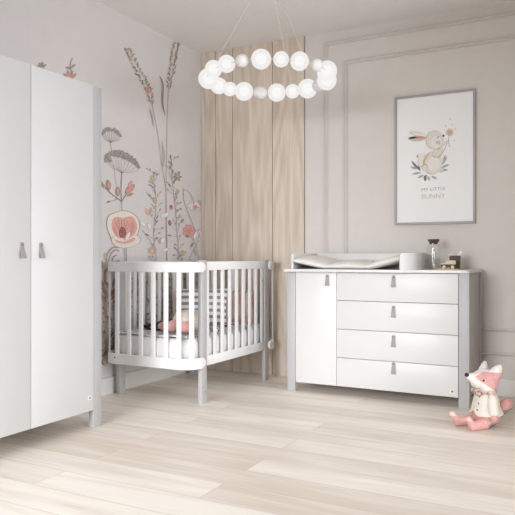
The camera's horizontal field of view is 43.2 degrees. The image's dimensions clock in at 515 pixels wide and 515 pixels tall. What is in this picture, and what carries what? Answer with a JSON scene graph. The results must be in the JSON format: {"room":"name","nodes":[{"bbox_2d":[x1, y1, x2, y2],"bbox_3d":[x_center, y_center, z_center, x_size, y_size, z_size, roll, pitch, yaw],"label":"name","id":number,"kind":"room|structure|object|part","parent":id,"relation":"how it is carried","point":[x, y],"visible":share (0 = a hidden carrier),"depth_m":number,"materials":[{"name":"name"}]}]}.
{"room":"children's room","nodes":[
{"label":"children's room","id":0,"kind":"room"},
{"bbox_2d":[0,0,200,378],"bbox_3d":[-1.997,-0.401,2.822,0.104,2.701,6.530,0,0,28],"label":"wall","id":1,"kind":"structure","parent":0,"point":[148,81],"depth_m":4.76,"materials":[{"name":"paper"}]},
{"bbox_2d":[101,367,188,395],"bbox_3d":[-1.949,0.892,2.797,0.014,0.115,6.330,0,0,28],"label":"baseboard","id":2,"kind":"structure","parent":1,"relation":"attached to","point":[147,375],"depth_m":4.81,"materials":[{"name":"paint"}]},
{"bbox_2d":[0,369,514,514],"bbox_3d":[0.714,0.990,1.393,6.235,0.080,6.530,0,0,28],"label":"floor","id":3,"kind":"structure","parent":0,"point":[256,446],"depth_m":3.09,"materials":[{"name":"beige wood"}]},
{"bbox_2d":[0,54,100,437],"bbox_3d":[-1.343,-0.004,3.342,0.542,1.907,1.030,0,0,28],"label":"wardrobe","id":4,"kind":"object","parent":3,"relation":"on","point":[50,122],"visible":1,"depth_m":3.33,"materials":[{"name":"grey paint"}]},
{"bbox_3d":[-1.235,-0.053,3.030,0.020,1.807,0.443,0,0,28],"label":"door","id":5,"kind":"part","parent":4,"relation":"part of","materials":[{"name":"white paint"}]},
{"bbox_3d":[-1.142,-0.036,3.165,0.020,0.080,0.030,0,0,28],"label":"handle","id":6,"kind":"part","parent":4,"relation":"part of","materials":[{"name":"grey leather"}]},
{"bbox_3d":[-1.085,-0.036,3.273,0.020,0.080,0.030,0,0,28],"label":"handle","id":7,"kind":"part","parent":4,"relation":"part of","materials":[{"name":"grey leather"}]},
{"bbox_3d":[-1.026,-0.053,3.427,0.020,1.807,0.448,0,0,28],"label":"door","id":8,"kind":"part","parent":4,"relation":"part of","materials":[{"name":"white paint"}]},
{"bbox_3d":[-0.914,-0.004,3.661,0.036,1.907,0.066,0,0,28],"label":"leg","id":9,"kind":"part","parent":4,"relation":"part of","materials":[{"name":"grey paint"}]},
{"bbox_2d":[108,260,273,403],"bbox_3d":[-0.448,0.483,4.788,0.743,0.933,1.244,0,0,28],"label":"crib","id":10,"kind":"object","parent":3,"relation":"on","point":[122,269],"visible":0.95,"depth_m":4.37,"materials":[{"name":"grey paint"}]},
{"bbox_3d":[-0.955,0.483,4.550,0.030,0.933,0.064,0,0,28],"label":"leg","id":11,"kind":"part","parent":10,"relation":"part of","materials":[{"name":"grey paint"}]},
{"bbox_3d":[-0.700,0.062,4.311,0.743,0.066,0.157,0,0,28],"label":"rail","id":12,"kind":"part","parent":10,"relation":"part of","materials":[{"name":"white paint"}]},
{"bbox_3d":[-0.700,0.679,4.311,0.743,0.070,0.157,0,0,28],"label":"rail","id":13,"kind":"part","parent":10,"relation":"part of","materials":[{"name":"white paint"}]},
{"bbox_3d":[-0.746,0.056,4.947,0.024,0.057,0.834,0,0,28],"label":"rail","id":14,"kind":"part","parent":10,"relation":"part of","materials":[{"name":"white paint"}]},
{"bbox_2d":[119,322,259,358],"bbox_3d":[-0.446,0.596,4.789,0.640,0.143,1.183,0,0,28],"label":"mattress","id":15,"kind":"object","parent":10,"relation":"on","point":[123,337],"visible":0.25,"depth_m":4.33,"materials":[{"name":"white fabric"}]},
{"bbox_2d":[119,328,212,337],"bbox_3d":[-0.629,0.513,4.444,0.573,0.022,0.325,0,0,28],"label":"blanket","id":16,"kind":"object","parent":15,"relation":"on","point":[146,331],"visible":0.57,"depth_m":4.38,"materials":[{"name":"white fabric"}]},
{"bbox_2d":[143,321,162,328],"bbox_3d":[-0.674,0.476,4.640,0.280,0.050,0.180,0,0,28],"label":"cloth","id":17,"kind":"object","parent":16,"relation":"on","point":[157,323],"visible":0.23,"depth_m":4.60,"materials":[{"name":"grey fabric"}]},
{"bbox_2d":[158,309,209,332],"bbox_3d":[-0.500,0.425,4.388,0.368,0.151,0.236,0,0,28],"label":"toy","id":18,"kind":"object","parent":16,"relation":"on","point":[185,313],"visible":0.58,"depth_m":4.30,"materials":[{"name":"pink fabric"}]},
{"bbox_2d":[175,288,227,325],"bbox_3d":[-0.421,0.372,4.835,0.402,0.283,0.133,0,0,7],"label":"cushion","id":19,"kind":"object","parent":15,"relation":"on","point":[184,292],"visible":0.3,"depth_m":4.80,"materials":[{"name":"grey fabric"}]},
{"bbox_2d":[209,321,251,331],"bbox_3d":[-0.196,0.490,4.687,0.081,0.055,0.510,0,0,28],"label":"throw","id":20,"kind":"object","parent":15,"relation":"on","point":[232,323],"visible":0.41,"depth_m":4.57,"materials":[{"name":"white fabric"}]},
{"bbox_2d":[226,291,253,322],"bbox_3d":[-0.183,0.387,5.103,0.342,0.252,0.122,0,0,8],"label":"cushion","id":21,"kind":"object","parent":15,"relation":"on","point":[232,292],"visible":0.34,"depth_m":5.06,"materials":[{"name":"beige fabric"}]},
{"bbox_3d":[-0.536,0.483,5.345,0.030,0.933,0.064,0,0,28],"label":"leg","id":22,"kind":"part","parent":10,"relation":"part of","materials":[{"name":"grey paint"}]},
{"bbox_3d":[-0.358,0.483,4.235,0.030,0.933,0.064,0,0,28],"label":"leg","id":23,"kind":"part","parent":10,"relation":"part of","materials":[{"name":"grey paint"}]},
{"bbox_3d":[-0.194,0.062,5.269,0.743,0.066,0.157,0,0,28],"label":"rail","id":24,"kind":"part","parent":10,"relation":"part of","materials":[{"name":"white paint"}]},
{"bbox_3d":[-0.149,0.056,4.633,0.024,0.057,0.834,0,0,28],"label":"rail","id":25,"kind":"part","parent":10,"relation":"part of","materials":[{"name":"white paint"}]},
{"bbox_3d":[-0.149,0.678,4.633,0.024,0.063,0.834,0,0,28],"label":"rail","id":26,"kind":"part","parent":10,"relation":"part of","materials":[{"name":"white paint"}]},
{"bbox_3d":[0.061,0.483,5.030,0.030,0.933,0.064,0,0,28],"label":"leg","id":27,"kind":"part","parent":10,"relation":"part of","materials":[{"name":"grey paint"}]},
{"bbox_3d":[-0.194,0.679,5.269,0.743,0.070,0.157,0,0,28],"label":"rail","id":28,"kind":"part","parent":10,"relation":"part of","materials":[{"name":"white paint"}]},
{"bbox_2d":[283,268,481,408],"bbox_3d":[0.865,0.515,4.547,1.269,0.869,0.548,0,0,28],"label":"dresser","id":29,"kind":"object","parent":3,"relation":"on","point":[396,330],"visible":0.98,"depth_m":4.34,"materials":[{"name":"grey paint"}]},
{"bbox_3d":[0.249,0.525,4.660,0.062,0.850,0.036,0,0,28],"label":"leg","id":30,"kind":"part","parent":29,"relation":"part of","materials":[{"name":"grey paint"}]},
{"bbox_3d":[0.412,0.494,4.565,0.309,0.784,0.019,0,0,28],"label":"door","id":31,"kind":"part","parent":29,"relation":"part of","materials":[{"name":"white paint"}]},
{"bbox_3d":[0.483,0.157,4.509,0.030,0.080,0.014,0,0,28],"label":"handle","id":32,"kind":"part","parent":29,"relation":"part of","materials":[{"name":"grey leather"}]},
{"bbox_2d":[291,254,399,268],"bbox_3d":[0.702,0.025,4.629,0.796,0.105,0.475,0,0,28],"label":"changing pad","id":33,"kind":"object","parent":29,"relation":"on","point":[324,262],"visible":0.88,"depth_m":4.48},
{"bbox_2d":[291,253,425,269],"bbox_3d":[0.728,0.025,4.610,0.903,0.112,0.550,0,0,28],"label":"tray","id":34,"kind":"object","parent":29,"relation":"on","point":[407,261],"visible":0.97,"depth_m":4.74,"materials":[{"name":"white paint"}]},
{"bbox_3d":[0.352,0.025,4.844,0.018,0.112,0.447,0,0,28],"label":"panel","id":35,"kind":"part","parent":34,"relation":"part of","materials":[{"name":"white paint"}]},
{"bbox_3d":[1.079,0.025,4.414,0.098,0.112,0.531,0,0,28],"label":"panel","id":36,"kind":"part","parent":34,"relation":"part of","materials":[{"name":"white paint"}]},
{"bbox_2d":[283,268,481,272],"bbox_3d":[0.865,0.090,4.547,1.269,0.018,0.548,0,0,28],"label":"countertop","id":37,"kind":"structure","parent":29,"relation":"on","point":[383,270],"depth_m":4.32,"materials":[{"name":"white paint"}]},
{"bbox_3d":[0.897,0.157,4.291,0.030,0.080,0.014,0,0,28],"label":"handle","id":38,"kind":"part","parent":29,"relation":"part of","materials":[{"name":"grey leather"}]},
{"bbox_3d":[0.897,0.357,4.291,0.030,0.080,0.014,0,0,28],"label":"handle","id":39,"kind":"part","parent":29,"relation":"part of","materials":[{"name":"grey leather"}]},
{"bbox_3d":[0.897,0.552,4.291,0.030,0.080,0.014,0,0,28],"label":"handle","id":40,"kind":"part","parent":29,"relation":"part of","materials":[{"name":"grey leather"}]},
{"bbox_3d":[0.897,0.731,4.291,0.030,0.080,0.014,0,0,28],"label":"handle","id":41,"kind":"part","parent":29,"relation":"part of","materials":[{"name":"grey leather"}]},
{"bbox_3d":[0.911,0.199,4.302,0.815,0.190,0.019,0,0,28],"label":"drawer","id":42,"kind":"part","parent":29,"relation":"part of","materials":[{"name":"white paint"}]},
{"bbox_3d":[0.911,0.394,4.302,0.815,0.194,0.019,0,0,28],"label":"drawer","id":43,"kind":"part","parent":29,"relation":"part of","materials":[{"name":"white paint"}]},
{"bbox_3d":[0.911,0.591,4.302,0.815,0.194,0.019,0,0,28],"label":"drawer","id":44,"kind":"part","parent":29,"relation":"part of","materials":[{"name":"white paint"}]},
{"bbox_3d":[0.911,0.788,4.302,0.815,0.195,0.019,0,0,28],"label":"drawer","id":45,"kind":"part","parent":29,"relation":"part of","materials":[{"name":"white paint"}]},
{"bbox_3d":[0.988,0.483,4.783,1.128,0.763,0.008,0,0,28],"label":"panel","id":46,"kind":"part","parent":29,"relation":"part of","materials":[{"name":"white wood"}]},
{"bbox_2d":[428,239,439,243],"bbox_3d":[1.206,-0.022,4.452,0.091,0.205,0.091,0,0,28],"label":"stopper","id":47,"kind":"object","parent":29,"relation":"on","point":[431,241],"visible":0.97,"depth_m":4.42,"materials":[{"name":"brown wood"}]},
{"bbox_2d":[433,268,464,269],"bbox_3d":[1.285,0.078,4.353,0.175,0.006,0.200,0,0,28],"label":"wooden board","id":48,"kind":"object","parent":29,"relation":"on","point":[437,268],"visible":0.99,"depth_m":4.28,"materials":[{"name":"brown wood"}]},
{"bbox_2d":[441,260,455,268],"bbox_3d":[1.263,0.047,4.302,0.095,0.056,0.054,0,0,22],"label":"toy car","id":49,"kind":"object","parent":48,"relation":"on","point":[449,263],"visible":1,"depth_m":4.28,"materials":[{"name":"brown wood"}]},
{"bbox_2d":[448,251,461,268],"bbox_3d":[1.334,0.015,4.390,0.091,0.120,0.071,0,0,14],"label":"tissue box","id":50,"kind":"object","parent":48,"relation":"on","point":[457,258],"visible":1,"depth_m":4.36,"materials":[{"name":"brown wood"}]},
{"bbox_3d":[1.306,0.525,4.102,0.066,0.850,0.036,0,0,28],"label":"leg","id":51,"kind":"part","parent":29,"relation":"part of","materials":[{"name":"grey paint"}]},
{"bbox_3d":[1.410,0.494,4.299,0.042,0.788,0.408,0,0,28],"label":"panel","id":52,"kind":"part","parent":29,"relation":"part of","materials":[{"name":"grey paint"}]},
{"bbox_3d":[1.513,0.525,4.495,0.066,0.850,0.036,0,0,28],"label":"leg","id":53,"kind":"part","parent":29,"relation":"part of","materials":[{"name":"grey paint"}]},
{"bbox_2d":[449,361,513,430],"bbox_3d":[1.271,0.771,3.648,0.364,0.356,0.219,0,0,-16],"label":"plush","id":54,"kind":"object","parent":3,"relation":"on","point":[487,410],"visible":1,"depth_m":3.59,"materials":[{"name":"fabric"}]},
{"bbox_2d":[96,0,513,53],"bbox_3d":[0.714,-1.800,1.393,6.235,0.100,6.530,0,0,28],"label":"ceiling","id":55,"kind":"structure","parent":0,"point":[203,26],"depth_m":4.68,"materials":[{"name":"paint"}]},
{"bbox_2d":[198,0,336,101],"bbox_3d":[0.073,-1.397,4.003,0.884,0.705,0.858,0,0,28],"label":"ring chandelier","id":56,"kind":"object","parent":55,"relation":"hanging from","point":[208,78],"visible":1,"depth_m":3.96,"materials":[{"name":"white glass"}]},
{"bbox_3d":[-0.304,-1.108,4.026,0.126,0.126,0.126,0,0,28],"label":"globe","id":57,"kind":"part","parent":56,"relation":"part of","materials":[{"name":"white glass"}]},
{"bbox_3d":[-0.258,-1.108,3.820,0.102,0.102,0.102,0,0,28],"label":"globe","id":58,"kind":"part","parent":56,"relation":"part of","materials":[{"name":"white glass"}]},
{"bbox_3d":[-0.250,-1.108,4.195,0.106,0.106,0.106,0,0,28],"label":"globe","id":59,"kind":"part","parent":56,"relation":"part of","materials":[{"name":"white glass"}]},
{"bbox_3d":[-0.177,-1.108,3.720,0.100,0.100,0.100,0,0,28],"label":"globe","id":60,"kind":"part","parent":56,"relation":"part of","materials":[{"name":"white glass"}]},
{"bbox_3d":[-0.181,-1.108,4.277,0.092,0.092,0.092,0,0,28],"label":"globe","id":61,"kind":"part","parent":56,"relation":"part of","materials":[{"name":"white glass"}]},
{"bbox_3d":[-0.133,-1.414,3.983,0.345,0.614,0.004,0,0,-5],"label":"cord","id":62,"kind":"part","parent":56,"relation":"part of","materials":[{"name":"white"}]},
{"bbox_3d":[-0.087,-1.108,3.662,0.074,0.074,0.074,0,0,28],"label":"globe","id":63,"kind":"part","parent":56,"relation":"part of"},
{"bbox_3d":[-0.090,-1.108,4.337,0.123,0.123,0.123,0,0,28],"label":"globe","id":64,"kind":"part","parent":56,"relation":"part of","materials":[{"name":"white glass"}]},
{"bbox_3d":[0.018,-1.108,4.369,0.090,0.090,0.090,0,0,28],"label":"globe","id":65,"kind":"part","parent":56,"relation":"part of"},
{"bbox_3d":[0.020,-1.108,3.631,0.112,0.112,0.112,0,0,28],"label":"globe","id":66,"kind":"part","parent":56,"relation":"part of","materials":[{"name":"white glass"}]},
{"bbox_3d":[0.129,-1.108,4.367,0.120,0.120,0.120,0,0,28],"label":"globe","id":67,"kind":"part","parent":56,"relation":"part of","materials":[{"name":"white glass"}]},
{"bbox_3d":[0.132,-1.108,3.634,0.088,0.088,0.088,0,0,28],"label":"globe","id":68,"kind":"part","parent":56,"relation":"part of","materials":[{"name":"white glass"}]},
{"bbox_3d":[0.157,-1.414,4.180,0.004,0.614,0.345,0,0,27],"label":"cord","id":69,"kind":"part","parent":56,"relation":"part of","materials":[{"name":"white"}]},
{"bbox_3d":[0.180,-1.414,3.834,0.004,0.614,0.345,0,0,-34],"label":"cord","id":70,"kind":"part","parent":56,"relation":"part of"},
{"bbox_3d":[0.233,-1.108,4.333,0.094,0.094,0.094,0,0,28],"label":"globe","id":71,"kind":"part","parent":56,"relation":"part of","materials":[{"name":"white glass"}]},
{"bbox_3d":[0.237,-1.108,3.669,0.106,0.106,0.106,0,0,28],"label":"globe","id":72,"kind":"part","parent":56,"relation":"part of","materials":[{"name":"white glass"}]},
{"bbox_3d":[0.328,-1.108,4.266,0.126,0.126,0.126,0,0,28],"label":"globe","id":73,"kind":"part","parent":56,"relation":"part of","materials":[{"name":"white glass"}]},
{"bbox_3d":[0.340,-1.108,3.747,0.076,0.076,0.076,0,0,28],"label":"globe","id":74,"kind":"part","parent":56,"relation":"part of"},
{"bbox_3d":[0.390,-1.108,4.186,0.076,0.076,0.076,0,0,28],"label":"globe","id":75,"kind":"part","parent":56,"relation":"part of"},
{"bbox_3d":[0.434,-1.108,4.065,0.122,0.122,0.122,0,0,28],"label":"globe","id":76,"kind":"part","parent":56,"relation":"part of","materials":[{"name":"white glass"}]},
{"bbox_3d":[0.412,-1.108,3.861,0.120,0.120,0.120,0,0,28],"label":"globe","id":77,"kind":"part","parent":56,"relation":"part of","materials":[{"name":"white glass"}]},
{"bbox_2d":[305,0,514,379],"bbox_3d":[2.214,-0.400,4.237,6.235,2.700,0.100,0,0,28],"label":"wall","id":78,"kind":"structure","parent":0,"point":[487,244],"depth_m":4.75,"materials":[{"name":"paint"}]},
{"bbox_2d":[201,36,304,375],"bbox_3d":[-0.055,-0.400,5.366,0.966,2.700,0.018,0,0,28],"label":"wood panel","id":79,"kind":"object","parent":78,"relation":"attached to","point":[253,149],"depth_m":5.33,"materials":[{"name":"brown wood"}]},
{"bbox_2d":[324,11,514,356],"bbox_3d":[1.273,-0.500,4.664,1.699,2.349,0.022,0,0,28],"label":"trim","id":80,"kind":"structure","parent":78,"relation":"attached to","point":[512,13],"depth_m":4.94,"materials":[{"name":"paint"}]},
{"bbox_2d":[344,35,514,332],"bbox_3d":[1.272,-0.500,4.664,1.375,2.020,0.022,0,0,28],"label":"trim","id":81,"kind":"structure","parent":78,"relation":"attached to","point":[507,38],"depth_m":4.93,"materials":[{"name":"paint"}]},
{"bbox_2d":[394,88,475,224],"bbox_3d":[1.268,-0.709,4.666,0.574,0.942,0.021,0,0,28],"label":"framed picture","id":82,"kind":"object","parent":78,"relation":"attached to","point":[435,133],"visible":1,"depth_m":4.66,"materials":[{"name":"paper"},{"name":"pale silver"},{"name":"ink"}]},
{"bbox_2d":[496,379,514,396],"bbox_3d":[1.261,0.891,4.674,2.009,0.118,0.014,0,0,28],"label":"baseboard","id":83,"kind":"structure","parent":78,"relation":"attached to","point":[506,387],"depth_m":4.44,"materials":[{"name":"paint"}]}
]}

